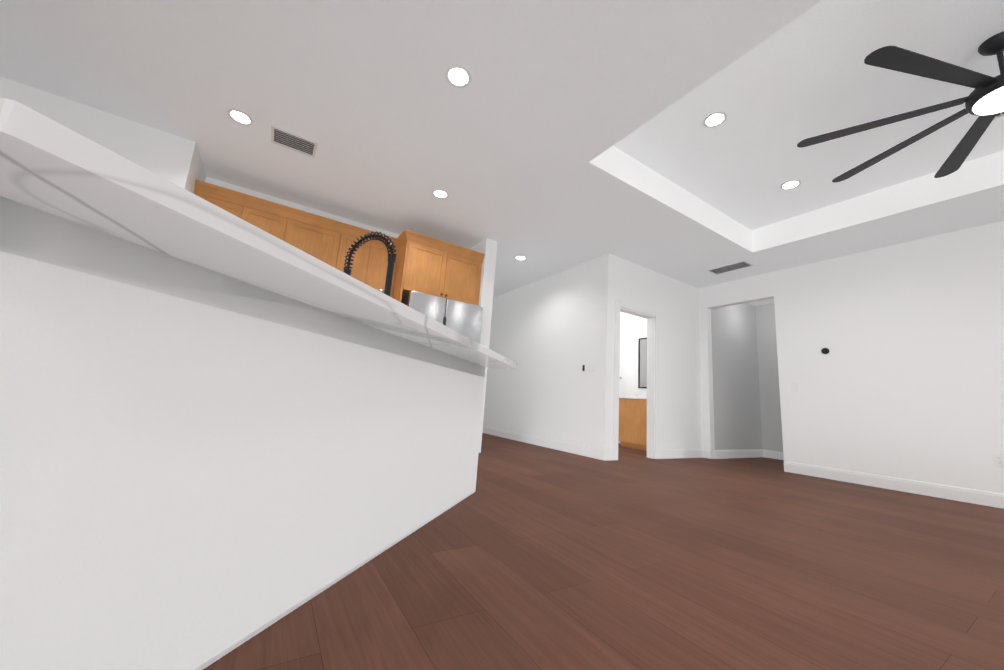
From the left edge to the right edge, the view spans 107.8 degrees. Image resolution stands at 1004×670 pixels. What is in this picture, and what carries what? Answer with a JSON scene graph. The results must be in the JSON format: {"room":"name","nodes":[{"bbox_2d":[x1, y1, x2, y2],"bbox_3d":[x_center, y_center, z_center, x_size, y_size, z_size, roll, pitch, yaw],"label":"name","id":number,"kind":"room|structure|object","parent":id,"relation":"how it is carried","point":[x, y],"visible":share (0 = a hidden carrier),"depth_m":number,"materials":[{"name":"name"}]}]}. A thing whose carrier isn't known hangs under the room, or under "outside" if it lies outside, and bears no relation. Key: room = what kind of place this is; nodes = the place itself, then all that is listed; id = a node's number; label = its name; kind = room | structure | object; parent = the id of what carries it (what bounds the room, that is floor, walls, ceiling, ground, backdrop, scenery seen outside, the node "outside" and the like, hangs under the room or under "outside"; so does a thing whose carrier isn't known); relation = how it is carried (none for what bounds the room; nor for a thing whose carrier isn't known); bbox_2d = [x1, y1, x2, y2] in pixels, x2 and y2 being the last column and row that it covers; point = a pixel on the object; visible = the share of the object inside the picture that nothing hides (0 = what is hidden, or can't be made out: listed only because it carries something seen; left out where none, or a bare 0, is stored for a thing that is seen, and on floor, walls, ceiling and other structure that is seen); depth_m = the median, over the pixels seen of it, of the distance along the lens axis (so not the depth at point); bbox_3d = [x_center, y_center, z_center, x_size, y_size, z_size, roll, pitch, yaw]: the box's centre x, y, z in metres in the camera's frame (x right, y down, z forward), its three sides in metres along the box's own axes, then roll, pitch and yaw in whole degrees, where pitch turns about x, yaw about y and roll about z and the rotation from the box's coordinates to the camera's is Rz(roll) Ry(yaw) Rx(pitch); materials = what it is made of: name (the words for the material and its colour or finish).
{"room":"living room","nodes":[
{"label":"living room","id":0,"kind":"room"},
{"bbox_2d":[0,77,180,180],"bbox_3d":[-4.839,-0.753,1.954,4.365,2.743,0.120,10,-12,-31],"label":"wall","id":1,"kind":"structure","parent":0,"point":[153,150],"depth_m":3.02,"materials":[{"name":"white paint"}]},
{"bbox_2d":[170,137,206,193],"bbox_3d":[-3.099,-0.376,3.332,0.105,2.743,0.660,10,-12,-31],"label":"wall","id":2,"kind":"structure","parent":0,"point":[188,171],"depth_m":3.28,"materials":[{"name":"white paint"}]},
{"bbox_2d":[194,180,297,243],"bbox_3d":[-2.740,-0.844,3.820,0.850,1.140,0.322,10,-12,-31],"label":"upper cabinet","id":3,"kind":"object","parent":0,"relation":"attached to","point":[277,220],"depth_m":3.79,"materials":[{"name":"brown wood"}]},
{"bbox_2d":[206,177,398,237],"bbox_3d":[-2.010,-0.094,4.451,3.180,2.743,0.120,10,-12,-31],"label":"wall","id":4,"kind":"structure","parent":0,"point":[209,180],"depth_m":4.31,"materials":[{"name":"white paint"}]},
{"bbox_2d":[290,212,349,270],"bbox_3d":[-2.205,-0.745,4.147,0.663,1.140,0.322,10,-12,-31],"label":"upper cabinet","id":5,"kind":"object","parent":0,"relation":"attached to","point":[323,239],"depth_m":4.11,"materials":[{"name":"brown wood"}]},
{"bbox_2d":[342,225,401,298],"bbox_3d":[-1.719,-0.656,4.444,0.736,1.140,0.322,10,-12,-31],"label":"upper cabinet","id":6,"kind":"object","parent":0,"relation":"attached to","point":[370,263],"depth_m":4.38,"materials":[{"name":"brown wood"}]},
{"bbox_2d":[394,232,484,304],"bbox_3d":[-0.869,-0.756,4.804,0.993,0.693,0.647,10,-12,-31],"label":"upper cabinet","id":7,"kind":"object","parent":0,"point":[425,264],"depth_m":4.48,"materials":[{"name":"brown wood"}]},
{"bbox_2d":[471,238,496,452],"bbox_3d":[-1.218,0.280,6.204,0.170,2.743,3.700,10,-12,-31],"label":"wall","id":8,"kind":"structure","parent":0,"point":[487,246],"depth_m":4.77,"materials":[{"name":"white paint"}]},
{"bbox_2d":[0,0,1003,305],"bbox_3d":[0.273,-1.856,2.786,13.900,0.455,11.900,10,-12,-31],"label":"ceiling","id":9,"kind":"structure","parent":0,"point":[554,136],"depth_m":2.83,"materials":[{"name":"white paint"}]},
{"bbox_2d":[227,109,252,125],"bbox_3d":[-2.121,-1.763,2.969,0.176,0.006,0.176,10,-12,-31],"label":"recessed light","id":10,"kind":"object","parent":9,"relation":"in","point":[240,117],"visible":1,"depth_m":2.96,"materials":[{"name":"white plastic"}]},
{"bbox_2d":[271,125,317,157],"bbox_3d":[-1.832,-1.694,3.228,0.350,0.010,0.250,10,-12,-31],"label":"ceiling vent","id":11,"kind":"object","parent":9,"relation":"in","point":[291,141],"visible":1,"depth_m":3.22,"materials":[{"name":"white metal"}]},
{"bbox_2d":[432,189,448,198],"bbox_3d":[-0.651,-1.491,3.879,0.176,0.006,0.176,10,-12,-31],"label":"recessed light","id":12,"kind":"object","parent":9,"relation":"in","point":[440,193],"visible":1,"depth_m":3.87,"materials":[{"name":"white plastic"}]},
{"bbox_2d":[445,65,471,87],"bbox_3d":[-0.291,-1.723,2.446,0.176,0.006,0.176,10,-12,-31],"label":"recessed light","id":13,"kind":"object","parent":9,"relation":"in","point":[457,76],"visible":1,"depth_m":2.44,"materials":[{"name":"white plastic"}]},
{"bbox_2d":[515,256,525,259],"bbox_3d":[0.275,-1.141,5.441,0.176,0.006,0.176,10,-12,-31],"label":"recessed light","id":14,"kind":"object","parent":9,"relation":"in","point":[520,257],"visible":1,"depth_m":5.43,"materials":[{"name":"white plastic"}]},
{"bbox_2d":[703,111,726,127],"bbox_3d":[1.759,-1.778,3.029,0.176,0.006,0.176,10,-12,-31],"label":"recessed light","id":15,"kind":"object","parent":9,"relation":"in","point":[714,119],"visible":1,"depth_m":3.02,"materials":[{"name":"white plastic"}]},
{"bbox_2d":[706,260,753,274],"bbox_3d":[3.257,-0.956,5.242,0.270,0.010,0.520,10,-12,-31],"label":"ceiling vent","id":16,"kind":"object","parent":9,"relation":"in","point":[731,267],"visible":0.98,"depth_m":5.23,"materials":[{"name":"white metal"}]},
{"bbox_2d":[780,180,800,189],"bbox_3d":[2.985,-1.551,3.789,0.176,0.006,0.176,10,-12,-31],"label":"recessed light","id":17,"kind":"object","parent":9,"relation":"in","point":[791,184],"visible":1,"depth_m":3.79,"materials":[{"name":"white plastic"}]},
{"bbox_2d":[797,31,1003,182],"bbox_3d":[3.057,-1.609,2.233,1.841,0.430,1.841,10,-12,-31],"label":"ceiling fan","id":18,"kind":"object","parent":9,"relation":"hanging from","point":[984,100],"visible":1,"depth_m":2.27,"materials":[{"name":"grey metal"}]},
{"bbox_2d":[993,111,1003,119],"bbox_3d":[3.716,-1.694,2.675,0.300,0.012,0.220,10,-12,-31],"label":"ceiling vent","id":19,"kind":"object","parent":9,"relation":"in","point":[1001,114],"visible":0.1,"depth_m":2.79,"materials":[{"name":"white metal"}]},
{"bbox_2d":[483,253,614,448],"bbox_3d":[0.256,0.473,6.676,0.120,2.743,4.376,10,-12,-31],"label":"wall","id":20,"kind":"structure","parent":0,"point":[551,335],"depth_m":5.63,"materials":[{"name":"white paint"}]},
{"bbox_2d":[482,426,605,460],"bbox_3d":[0.368,1.689,5.998,0.014,0.133,3.420,10,-12,-31],"label":"baseboard","id":21,"kind":"structure","parent":20,"relation":"attached to","point":[596,453],"depth_m":5.42,"materials":[{"name":"white wood"}]},
{"bbox_2d":[203,433,1003,669],"bbox_3d":[0.056,1.090,2.256,13.900,0.060,11.900,10,-12,-31],"label":"floor","id":22,"kind":"structure","parent":0,"point":[525,556],"depth_m":1.43,"materials":[{"name":"brown wood"}]},
{"bbox_2d":[0,194,487,669],"bbox_3d":[-0.826,0.430,1.601,0.745,0.875,2.408,1,-11,16],"label":"kitchen island","id":23,"kind":"object","parent":22,"relation":"on","point":[222,432],"depth_m":0.77,"materials":[{"name":"paint"}]},
{"bbox_2d":[0,98,516,368],"bbox_3d":[-0.690,0.026,1.666,1.006,0.117,2.440,1,-11,16],"label":"island countertop","id":24,"kind":"structure","parent":23,"relation":"on","point":[46,164],"depth_m":0.59,"materials":[{"name":"white stone"}]},
{"bbox_2d":[343,231,396,293],"bbox_3d":[-0.685,-0.277,1.814,0.307,0.532,0.121,1,-11,16],"label":"faucet","id":25,"kind":"object","parent":24,"relation":"on","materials":[{"name":"black metal"}]},
{"bbox_2d":[401,290,482,343],"bbox_3d":[-0.895,0.483,4.499,0.929,1.788,0.788,10,-12,-31],"label":"fridge","id":26,"kind":"object","parent":22,"relation":"on","point":[463,318],"visible":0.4,"depth_m":4.32,"materials":[{"name":"grey metal"}]},
{"bbox_2d":[618,396,646,450],"bbox_3d":[2.250,1.590,6.681,0.542,0.840,2.196,10,-12,-31],"label":"bathroom vanity","id":27,"kind":"object","parent":22,"relation":"on","point":[632,422],"depth_m":6.27,"materials":[{"name":"brown wood"}]},
{"bbox_2d":[611,256,701,448],"bbox_3d":[2.313,0.405,5.455,2.070,2.743,0.120,10,-12,-31],"label":"wall","id":28,"kind":"structure","parent":0,"point":[674,303],"depth_m":5.57,"materials":[{"name":"white paint"}]},
{"bbox_2d":[613,299,659,459],"bbox_3d":[1.849,0.627,5.120,0.950,2.120,0.138,10,-12,-31],"label":"door frame","id":29,"kind":"structure","parent":28,"relation":"attached to","point":[653,397],"depth_m":5.21,"materials":[{"name":"white wood"}]},
{"bbox_2d":[660,449,705,458],"bbox_3d":[2.676,1.752,5.408,1.090,0.133,0.044,10,-12,-31],"label":"baseboard","id":30,"kind":"structure","parent":28,"relation":"attached to","point":[664,453],"depth_m":5.41,"materials":[{"name":"white wood"}]},
{"bbox_2d":[711,303,762,449],"bbox_3d":[4.060,0.699,6.373,1.669,2.743,0.120,10,-12,-31],"label":"wall","id":31,"kind":"structure","parent":0,"point":[746,400],"depth_m":6.26,"materials":[{"name":"grey paint"}]},
{"bbox_2d":[715,449,765,458],"bbox_3d":[3.951,1.963,6.054,1.550,0.133,0.014,10,-12,-31],"label":"baseboard","id":32,"kind":"structure","parent":31,"relation":"attached to","point":[748,453],"depth_m":6.02,"materials":[{"name":"white wood"}]},
{"bbox_2d":[755,303,782,451],"bbox_3d":[4.993,0.760,6.331,0.120,2.743,0.930,10,-12,-31],"label":"wall","id":33,"kind":"structure","parent":0,"point":[769,391],"depth_m":6.55,"materials":[{"name":"grey paint"}]},
{"bbox_2d":[766,450,783,459],"bbox_3d":[4.853,2.028,6.049,0.014,0.133,0.900,10,-12,-31],"label":"baseboard","id":34,"kind":"structure","parent":33,"relation":"attached to","point":[779,455],"depth_m":6.29,"materials":[{"name":"white wood"}]},
{"bbox_2d":[618,220,1003,493],"bbox_3d":[3.985,0.417,4.842,0.120,2.743,11.500,10,-12,-31],"label":"wall","id":35,"kind":"structure","parent":0,"point":[904,379],"depth_m":4.13,"materials":[{"name":"white paint"}]},
{"bbox_2d":[634,392,646,395],"bbox_3d":[2.798,1.073,6.445,0.021,0.100,1.120,10,-12,-31],"label":"backsplash","id":36,"kind":"structure","parent":35,"relation":"attached to","point":[635,394],"depth_m":6.79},
{"bbox_2d":[638,337,646,387],"bbox_3d":[2.856,0.477,6.531,0.018,0.950,1.000,10,-12,-31],"label":"bathroom mirror","id":37,"kind":"object","parent":35,"relation":"attached to","point":[642,362],"visible":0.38,"depth_m":6.88,"materials":[{"name":"clear glass"}]},
{"bbox_2d":[821,347,829,354],"bbox_3d":[4.076,0.202,4.619,0.023,0.090,0.090,10,-12,-31],"label":"thermostat","id":38,"kind":"object","parent":35,"relation":"attached to","point":[825,351],"visible":1,"depth_m":4.61,"materials":[{"name":"black plastic"}]},
{"bbox_2d":[782,458,1003,508],"bbox_3d":[5.288,1.382,2.289,0.014,0.133,5.983,10,-12,-31],"label":"baseboard","id":39,"kind":"structure","parent":35,"relation":"attached to","point":[981,497],"depth_m":3.89,"materials":[{"name":"white wood"}]},
{"bbox_2d":[992,453,1003,466],"bbox_3d":[4.641,1.168,3.418,0.009,0.114,0.070,10,-12,-31],"label":"outlet","id":40,"kind":"object","parent":35,"relation":"attached to","point":[998,459],"visible":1,"depth_m":3.42,"materials":[{"name":"white plastic"}]}
]}

